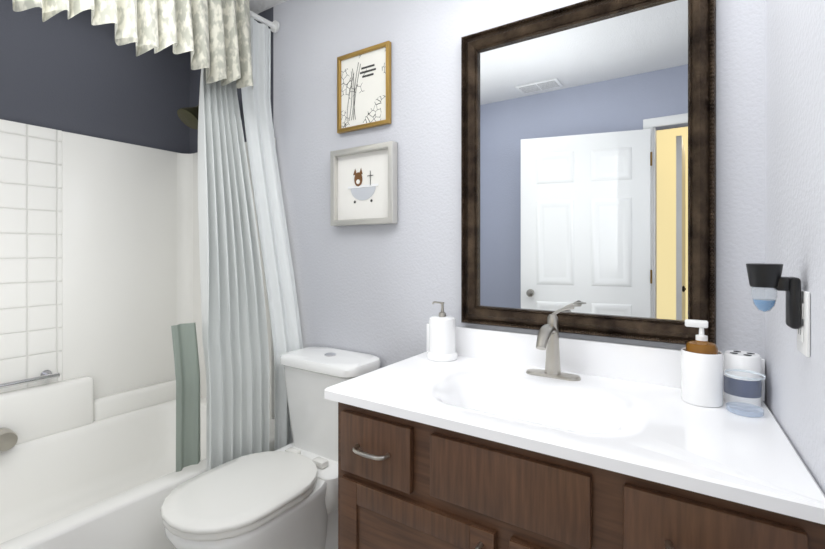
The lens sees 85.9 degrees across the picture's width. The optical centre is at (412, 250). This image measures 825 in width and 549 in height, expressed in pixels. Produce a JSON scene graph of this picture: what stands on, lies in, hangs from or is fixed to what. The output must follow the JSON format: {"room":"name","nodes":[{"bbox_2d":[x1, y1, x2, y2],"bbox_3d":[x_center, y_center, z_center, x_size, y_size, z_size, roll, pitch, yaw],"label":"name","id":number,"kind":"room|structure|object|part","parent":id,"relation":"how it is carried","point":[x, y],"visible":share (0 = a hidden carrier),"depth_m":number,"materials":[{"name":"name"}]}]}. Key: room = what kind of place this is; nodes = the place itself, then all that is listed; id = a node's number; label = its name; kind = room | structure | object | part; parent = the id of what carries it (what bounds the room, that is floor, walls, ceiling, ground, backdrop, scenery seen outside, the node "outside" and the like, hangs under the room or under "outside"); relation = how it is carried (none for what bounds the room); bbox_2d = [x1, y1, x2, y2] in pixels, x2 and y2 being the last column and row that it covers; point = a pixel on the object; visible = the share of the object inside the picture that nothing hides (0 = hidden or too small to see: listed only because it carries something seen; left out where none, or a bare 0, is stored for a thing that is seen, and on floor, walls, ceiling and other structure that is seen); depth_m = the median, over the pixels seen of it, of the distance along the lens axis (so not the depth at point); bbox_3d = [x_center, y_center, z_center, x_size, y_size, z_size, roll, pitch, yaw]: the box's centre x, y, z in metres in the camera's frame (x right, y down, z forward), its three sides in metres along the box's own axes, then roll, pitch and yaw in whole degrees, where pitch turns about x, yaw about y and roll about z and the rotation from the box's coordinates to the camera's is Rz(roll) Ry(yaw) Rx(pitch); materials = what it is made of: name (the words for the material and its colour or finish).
{"room":"bathroom","nodes":[
{"label":"bathroom","id":0,"kind":"room"},
{"bbox_2d":[0,0,188,153],"bbox_3d":[-1.917,0.005,1.779,0.100,2.430,2.050,0,0,33],"label":"wall","id":1,"kind":"structure","parent":0,"point":[79,73],"depth_m":2.18,"materials":[{"name":"grey paint"}]},
{"bbox_2d":[249,0,286,13],"bbox_3d":[-0.845,-1.260,0.353,3.460,0.100,3.450,0,0,33],"label":"ceiling","id":2,"kind":"structure","parent":0,"point":[258,6],"depth_m":2.18,"materials":[{"name":"white paint"}]},
{"bbox_2d":[189,0,764,401],"bbox_3d":[-0.090,0.005,1.862,3.060,2.430,0.100,0,0,33],"label":"wall","id":3,"kind":"structure","parent":0,"point":[377,290],"depth_m":1.75,"materials":[{"name":"paint"}]},
{"bbox_2d":[177,105,198,128],"bbox_3d":[-1.007,-0.684,2.194,0.116,0.192,0.296,0,0,33],"label":"shower head","id":4,"kind":"object","parent":3,"relation":"attached to","point":[188,116],"visible":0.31,"depth_m":2.10},
{"bbox_2d":[330,141,396,225],"bbox_3d":[-0.210,-0.273,1.857,0.335,0.325,0.035,0,0,33],"label":"picture frame","id":5,"kind":"object","parent":3,"relation":"attached to","point":[363,185],"visible":1,"depth_m":1.85,"materials":[{"name":"white"}]},
{"bbox_2d":[337,41,390,133],"bbox_3d":[-0.208,-0.680,1.864,0.280,0.330,0.020,0,0,33],"label":"picture frame","id":6,"kind":"object","parent":3,"relation":"attached to","point":[364,88],"visible":1,"depth_m":1.86,"materials":[{"name":"brown"}]},
{"bbox_2d":[461,0,715,344],"bbox_3d":[0.493,-0.256,1.390,0.758,1.028,0.038,0,0,33],"label":"mirror","id":7,"kind":"object","parent":3,"relation":"attached to","point":[588,156],"visible":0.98,"depth_m":1.36,"materials":[{"name":"brown mirror"}]},
{"bbox_2d":[765,0,824,494],"bbox_3d":[0.442,0.005,0.230,0.100,2.430,2.050,0,0,30],"label":"wall","id":8,"kind":"structure","parent":0,"point":[795,164],"depth_m":0.87,"materials":[{"name":"white paint"}]},
{"bbox_2d":[746,263,809,356],"bbox_3d":[0.679,0.106,0.832,0.087,0.164,0.070,0,0,30],"label":"air freshener","id":9,"kind":"object","parent":8,"relation":"attached to","point":[765,275],"depth_m":0.81,"materials":[{"name":"black plastic"}]},
{"bbox_3d":[0.714,0.130,0.812,0.008,0.115,0.070,0,0,30],"label":"electrical outlet plate","id":10,"kind":"part","parent":9,"relation":"part of","materials":[{"name":"white plastic"}]},
{"bbox_3d":[-0.845,1.270,0.354,3.460,0.100,3.450,0,0,33],"label":"floor","id":11,"kind":"structure","parent":0,"visible":0},
{"bbox_2d":[0,119,275,548],"bbox_3d":[-1.330,0.330,1.704,0.957,1.780,1.522,0,0,33],"label":"tub","id":12,"kind":"object","parent":11,"relation":"on","point":[100,290],"visible":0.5,"depth_m":2.10,"materials":[{"name":"white plastic"}]},
{"bbox_2d":[0,428,17,451],"bbox_3d":[-1.672,0.772,1.813,0.075,0.082,0.082,0,0,33],"label":"tub spout","id":13,"kind":"object","parent":12,"relation":"attached to","point":[8,438],"visible":1,"depth_m":1.80,"materials":[{"name":"silver metal"}]},
{"bbox_2d":[0,370,59,388],"bbox_3d":[-1.837,0.562,1.691,0.067,0.044,0.790,0,0,33],"label":"grab bar","id":14,"kind":"object","parent":12,"relation":"attached to","point":[46,375],"visible":1,"depth_m":1.93,"materials":[{"name":"silver metal"}]},
{"bbox_2d":[160,347,379,548],"bbox_3d":[-0.492,0.822,1.598,0.420,0.797,0.760,0,0,33],"label":"toilet","id":15,"kind":"object","parent":11,"relation":"on","point":[285,497],"visible":0.92,"depth_m":1.54,"materials":[{"name":"white ceramic"}]},
{"bbox_2d":[324,303,824,548],"bbox_3d":[0.337,0.689,1.167,1.042,1.062,0.582,0,0,33],"label":"bathroom vanity","id":16,"kind":"object","parent":11,"relation":"on","point":[546,437],"visible":0.92,"depth_m":1.01,"materials":[{"name":"brown wood"}]},
{"bbox_2d":[427,301,457,361],"bbox_3d":[0.105,0.279,1.568,0.108,0.200,0.108,0,0,33],"label":"soap dispenser","id":17,"kind":"object","parent":16,"relation":"on","point":[442,336],"visible":1,"depth_m":1.53,"materials":[{"name":"white ceramic"}]},
{"bbox_2d":[681,319,722,406],"bbox_3d":[0.728,0.277,1.117,0.089,0.204,0.089,0,0,33],"label":"soap dispenser","id":18,"kind":"object","parent":16,"relation":"on","point":[701,370],"visible":1,"depth_m":1.09,"materials":[{"name":"white ceramic"}]},
{"bbox_2d":[724,350,761,406],"bbox_3d":[0.826,0.317,1.112,0.077,0.123,0.077,0,0,33],"label":"toothbrush holder","id":19,"kind":"object","parent":16,"relation":"on","point":[743,360],"visible":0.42,"depth_m":1.08,"materials":[{"name":"white ceramic"}]},
{"bbox_2d":[724,369,765,417],"bbox_3d":[0.781,0.333,1.042,0.079,0.091,0.079,0,0,33],"label":"cup","id":20,"kind":"object","parent":16,"relation":"on","point":[745,378],"visible":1,"depth_m":1.04,"materials":[{"name":"clear glass"}]},
{"bbox_3d":[-1.868,0.005,0.891,0.960,2.430,0.420,0,0,33],"label":"wall","id":21,"kind":"structure","parent":0,"visible":0},
{"bbox_2d":[250,11,279,32],"bbox_3d":[-1.090,-1.100,1.544,0.056,0.056,1.524,0,0,33],"label":"curtain rod","id":22,"kind":"object","parent":21,"relation":"attached to","point":[274,25],"visible":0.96,"depth_m":2.13,"materials":[{"name":"white metal"}]},
{"bbox_2d":[13,0,252,90],"bbox_3d":[-1.061,-0.909,1.419,0.084,0.452,1.288,0,0,33],"label":"valance","id":23,"kind":"object","parent":22,"relation":"hanging from","point":[213,37],"visible":1,"depth_m":1.69,"materials":[{"name":"fabric"}]},
{"bbox_2d":[198,68,269,470],"bbox_3d":[-0.774,0.052,1.809,0.282,2.265,0.277,0,0,33],"label":"curtain","id":24,"kind":"object","parent":22,"relation":"hanging from","point":[235,337],"visible":0.69,"depth_m":1.79,"materials":[{"name":"white fabric"}]},
{"bbox_2d":[171,323,200,471],"bbox_3d":[-0.835,0.530,1.634,0.053,0.520,0.096,0,0,33],"label":"curtain liner","id":25,"kind":"object","parent":24,"relation":"hanging from","point":[187,368],"visible":1,"depth_m":1.63,"materials":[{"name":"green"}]},
{"bbox_2d":[241,17,302,449],"bbox_3d":[-0.636,0.052,2.015,0.259,2.265,0.181,0,0,33],"label":"shower curtain","id":26,"kind":"object","parent":22,"relation":"hanging from","point":[276,256],"visible":0.6,"depth_m":2.02,"materials":[{"name":"white fabric"}]}
]}

